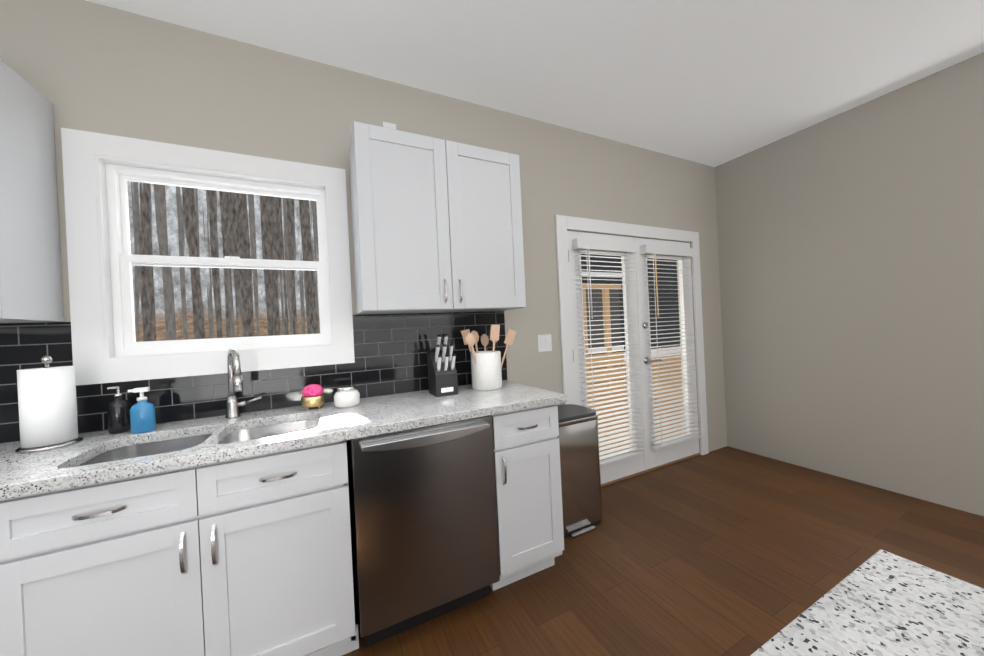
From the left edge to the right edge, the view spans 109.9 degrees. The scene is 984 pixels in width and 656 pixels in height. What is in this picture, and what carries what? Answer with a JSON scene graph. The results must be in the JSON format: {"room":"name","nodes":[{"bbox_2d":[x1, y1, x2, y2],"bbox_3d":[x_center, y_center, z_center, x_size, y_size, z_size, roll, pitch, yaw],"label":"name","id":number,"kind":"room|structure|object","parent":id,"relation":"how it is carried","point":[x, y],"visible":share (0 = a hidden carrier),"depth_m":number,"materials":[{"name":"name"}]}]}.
{"room":"kitchen","nodes":[
{"label":"kitchen","id":0,"kind":"room"},
{"bbox_2d":[0,0,726,452],"bbox_3d":[-0.274,-0.087,2.258,5.615,2.775,0.150,-3,0,-26],"label":"wall","id":1,"kind":"structure","parent":0,"point":[88,66],"depth_m":1.89,"materials":[{"name":"beige paint"}]},
{"bbox_2d":[0,59,63,322],"bbox_3d":[-2.057,-0.464,1.108,0.753,0.904,0.351,-3,0,-26],"label":"upper cabinet","id":2,"kind":"object","parent":1,"relation":"attached to","point":[30,276],"visible":1,"depth_m":1.28,"materials":[{"name":"white wood"}]},
{"bbox_2d":[61,128,354,385],"bbox_3d":[-1.299,-0.317,1.725,1.085,1.069,0.130,-3,0,-26],"label":"window","id":3,"kind":"structure","parent":1,"relation":"in","point":[100,170],"depth_m":1.59,"materials":[{"name":"white wood"}]},
{"bbox_2d":[0,311,506,443],"bbox_3d":[-1.326,0.188,1.646,3.164,0.467,0.010,-3,0,-26],"label":"tile backsplash","id":4,"kind":"structure","parent":1,"relation":"attached to","point":[390,352],"depth_m":1.74,"materials":[{"name":"black tile"}]},
{"bbox_2d":[383,122,395,129],"bbox_3d":[-0.601,-1.147,2.030,0.075,0.118,0.009,-3,0,-26],"label":"electrical outlet","id":5,"kind":"object","parent":1,"relation":"attached to","point":[389,125],"visible":0.23,"depth_m":2.03,"materials":[{"name":"white plastic"}]},
{"bbox_2d":[349,121,525,313],"bbox_3d":[-0.294,-0.550,1.976,0.914,0.904,0.351,-3,0,-26],"label":"upper cabinet","id":6,"kind":"object","parent":1,"relation":"attached to","point":[436,225],"visible":1,"depth_m":1.81,"materials":[{"name":"white wood"}]},
{"bbox_2d":[537,334,551,351],"bbox_3d":[0.382,0.108,2.486,0.118,0.122,0.011,-3,0,-26],"label":"switch plate","id":7,"kind":"object","parent":1,"relation":"attached to","point":[544,342],"visible":1,"depth_m":2.48,"materials":[{"name":"white plastic"}]},
{"bbox_2d":[567,231,644,483],"bbox_3d":[0.919,0.235,2.776,0.729,1.976,0.056,-3,0,-26],"label":"french door","id":8,"kind":"structure","parent":1,"relation":"in","point":[621,469],"depth_m":2.79,"materials":[{"name":"white"}]},
{"bbox_2d":[572,238,644,465],"bbox_3d":[0.942,0.183,2.726,0.622,1.732,0.073,-3,0,-26],"label":"door blinds","id":9,"kind":"object","parent":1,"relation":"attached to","point":[597,246],"visible":0.85,"depth_m":2.73,"materials":[{"name":"white plastic"}]},
{"bbox_2d":[555,215,708,486],"bbox_3d":[1.221,0.180,2.987,1.658,2.097,0.190,-3,0,-26],"label":"door frame","id":10,"kind":"structure","parent":1,"relation":"attached to","point":[563,224],"depth_m":2.79,"materials":[{"name":"white wood"}]},
{"bbox_2d":[634,237,698,469],"bbox_3d":[1.585,0.203,3.078,0.728,1.976,0.103,-3,0,-26],"label":"french door","id":11,"kind":"structure","parent":1,"relation":"in","point":[658,457],"depth_m":3.00,"materials":[{"name":"white"}]},
{"bbox_2d":[640,244,700,449],"bbox_3d":[1.597,0.151,3.048,0.622,1.732,0.073,-3,0,-26],"label":"window blinds","id":12,"kind":"object","parent":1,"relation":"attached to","point":[653,251],"visible":0.92,"depth_m":3.03,"materials":[{"name":"white plastic"}]},
{"bbox_2d":[86,0,983,166],"bbox_3d":[1.046,-1.580,-0.568,5.915,0.100,6.440,-3,0,-26],"label":"ceiling","id":13,"kind":"structure","parent":0,"point":[713,83],"depth_m":1.90,"materials":[{"name":"white paint"}]},
{"bbox_2d":[342,446,983,655],"bbox_3d":[1.181,1.292,-0.560,5.915,0.100,6.440,-3,0,-26],"label":"floor","id":14,"kind":"structure","parent":0,"point":[727,551],"depth_m":1.80,"materials":[{"name":"brown wood"}]},
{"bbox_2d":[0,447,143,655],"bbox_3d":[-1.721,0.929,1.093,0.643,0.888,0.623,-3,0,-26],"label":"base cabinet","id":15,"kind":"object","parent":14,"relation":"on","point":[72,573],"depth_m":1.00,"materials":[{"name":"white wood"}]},
{"bbox_2d":[0,347,566,499],"bbox_3d":[-1.171,0.360,1.345,3.158,0.542,0.678,-3,0,-26],"label":"countertop","id":16,"kind":"structure","parent":15,"relation":"on","point":[92,458],"depth_m":1.12,"materials":[{"name":"stone"}]},
{"bbox_2d":[15,355,82,453],"bbox_3d":[-1.643,0.270,1.279,0.156,0.336,0.156,-3,0,-26],"label":"paper towel","id":17,"kind":"object","parent":16,"relation":"on","point":[47,405],"visible":1,"depth_m":1.24,"materials":[{"name":"white paper"}]},
{"bbox_2d":[107,386,130,433],"bbox_3d":[-1.556,0.338,1.439,0.066,0.190,0.066,-3,0,-26],"label":"soap dispenser","id":18,"kind":"object","parent":16,"relation":"on","point":[118,411],"visible":0.98,"depth_m":1.42,"materials":[{"name":"black glass"}]},
{"bbox_2d":[128,387,155,433],"bbox_3d":[-1.442,0.337,1.422,0.078,0.182,0.047,-3,0,-26],"label":"soap dispenser","id":19,"kind":"object","parent":16,"relation":"on","point":[142,416],"visible":1,"depth_m":1.41,"materials":[{"name":"blue plastic"}]},
{"bbox_2d":[225,347,261,418],"bbox_3d":[-1.155,0.251,1.579,0.147,0.328,0.188,-3,0,-26],"label":"faucet","id":20,"kind":"object","parent":16,"relation":"on","point":[235,383],"depth_m":1.60,"materials":[{"name":"silver metal"}]},
{"bbox_2d":[301,384,324,409],"bbox_3d":[-0.895,0.342,1.726,0.104,0.118,0.104,-3,0,-26],"label":"holder","id":21,"kind":"object","parent":16,"relation":"on","point":[313,395],"visible":1,"depth_m":1.69,"materials":[{"name":"gold metal"}]},
{"bbox_2d":[334,385,359,407],"bbox_3d":[-0.734,0.345,1.746,0.122,0.098,0.122,-3,0,-26],"label":"candle jar","id":22,"kind":"object","parent":16,"relation":"on","point":[346,396],"visible":1,"depth_m":1.70,"materials":[{"name":"white glass"}]},
{"bbox_2d":[427,334,457,396],"bbox_3d":[-0.277,0.203,1.938,0.124,0.336,0.180,-3,0,-26],"label":"knife block","id":23,"kind":"object","parent":16,"relation":"on","point":[442,377],"visible":1,"depth_m":1.90,"materials":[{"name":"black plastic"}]},
{"bbox_2d":[461,325,515,390],"bbox_3d":[-0.023,0.170,2.088,0.330,0.377,0.215,-3,0,-26],"label":"utensil crock","id":24,"kind":"object","parent":16,"relation":"on","point":[486,367],"visible":1,"depth_m":2.00,"materials":[{"name":"white ceramic"}]},
{"bbox_2d":[346,415,499,647],"bbox_3d":[-0.379,0.865,1.729,0.606,0.886,0.665,-3,0,-26],"label":"dishwasher","id":25,"kind":"object","parent":14,"relation":"on","point":[423,525],"visible":0.75,"depth_m":1.45,"materials":[{"name":"grey metal"}]},
{"bbox_2d":[489,404,563,590],"bbox_3d":[0.055,0.843,1.968,0.370,0.888,0.623,-3,0,-26],"label":"base cabinet","id":26,"kind":"object","parent":14,"relation":"on","point":[526,446],"depth_m":1.69,"materials":[{"name":"white wood"}]},
{"bbox_2d":[557,404,601,538],"bbox_3d":[0.476,0.907,2.256,0.440,0.718,0.340,-3,0,-26],"label":"trash can","id":27,"kind":"object","parent":14,"relation":"on","point":[578,436],"visible":0.58,"depth_m":2.14,"materials":[{"name":"silver metal"}]},
{"bbox_2d":[750,550,983,655],"bbox_3d":[0.719,0.799,-0.779,0.965,0.930,2.437,-3,0,-26],"label":"kitchen island","id":28,"kind":"object","parent":14,"relation":"on","point":[882,603],"visible":1,"depth_m":0.41,"materials":[{"name":"stone"}]},
{"bbox_2d":[715,52,983,515],"bbox_3d":[3.697,-0.270,0.708,0.150,2.775,6.440,-3,0,-26],"label":"wall","id":29,"kind":"structure","parent":0,"point":[851,255],"depth_m":2.50,"materials":[{"name":"beige paint"}]},
{"label":"outside","id":30,"kind":"structure","parent":0,"visible":0},
{"bbox_2d":[587,355,683,456],"bbox_3d":[4.022,1.173,7.838,13.100,0.100,6.060,-3,0,-26],"label":"ground","id":31,"kind":"structure","parent":30,"point":[653,378],"depth_m":5.71,"materials":[{"name":"brown wood"}]},
{"bbox_2d":[581,254,680,392],"bbox_3d":[4.111,-1.280,9.681,13.100,5.300,3.560,-3,0,-26],"label":"structure","id":32,"kind":"object","parent":31,"relation":"on","point":[597,298],"depth_m":6.94,"materials":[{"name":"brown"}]},
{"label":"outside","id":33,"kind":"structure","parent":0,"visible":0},
{"bbox_2d":[128,181,319,341],"bbox_3d":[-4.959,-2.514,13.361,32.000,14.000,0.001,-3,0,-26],"label":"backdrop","id":34,"kind":"structure","parent":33,"point":[200,314],"depth_m":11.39,"materials":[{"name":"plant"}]}
]}

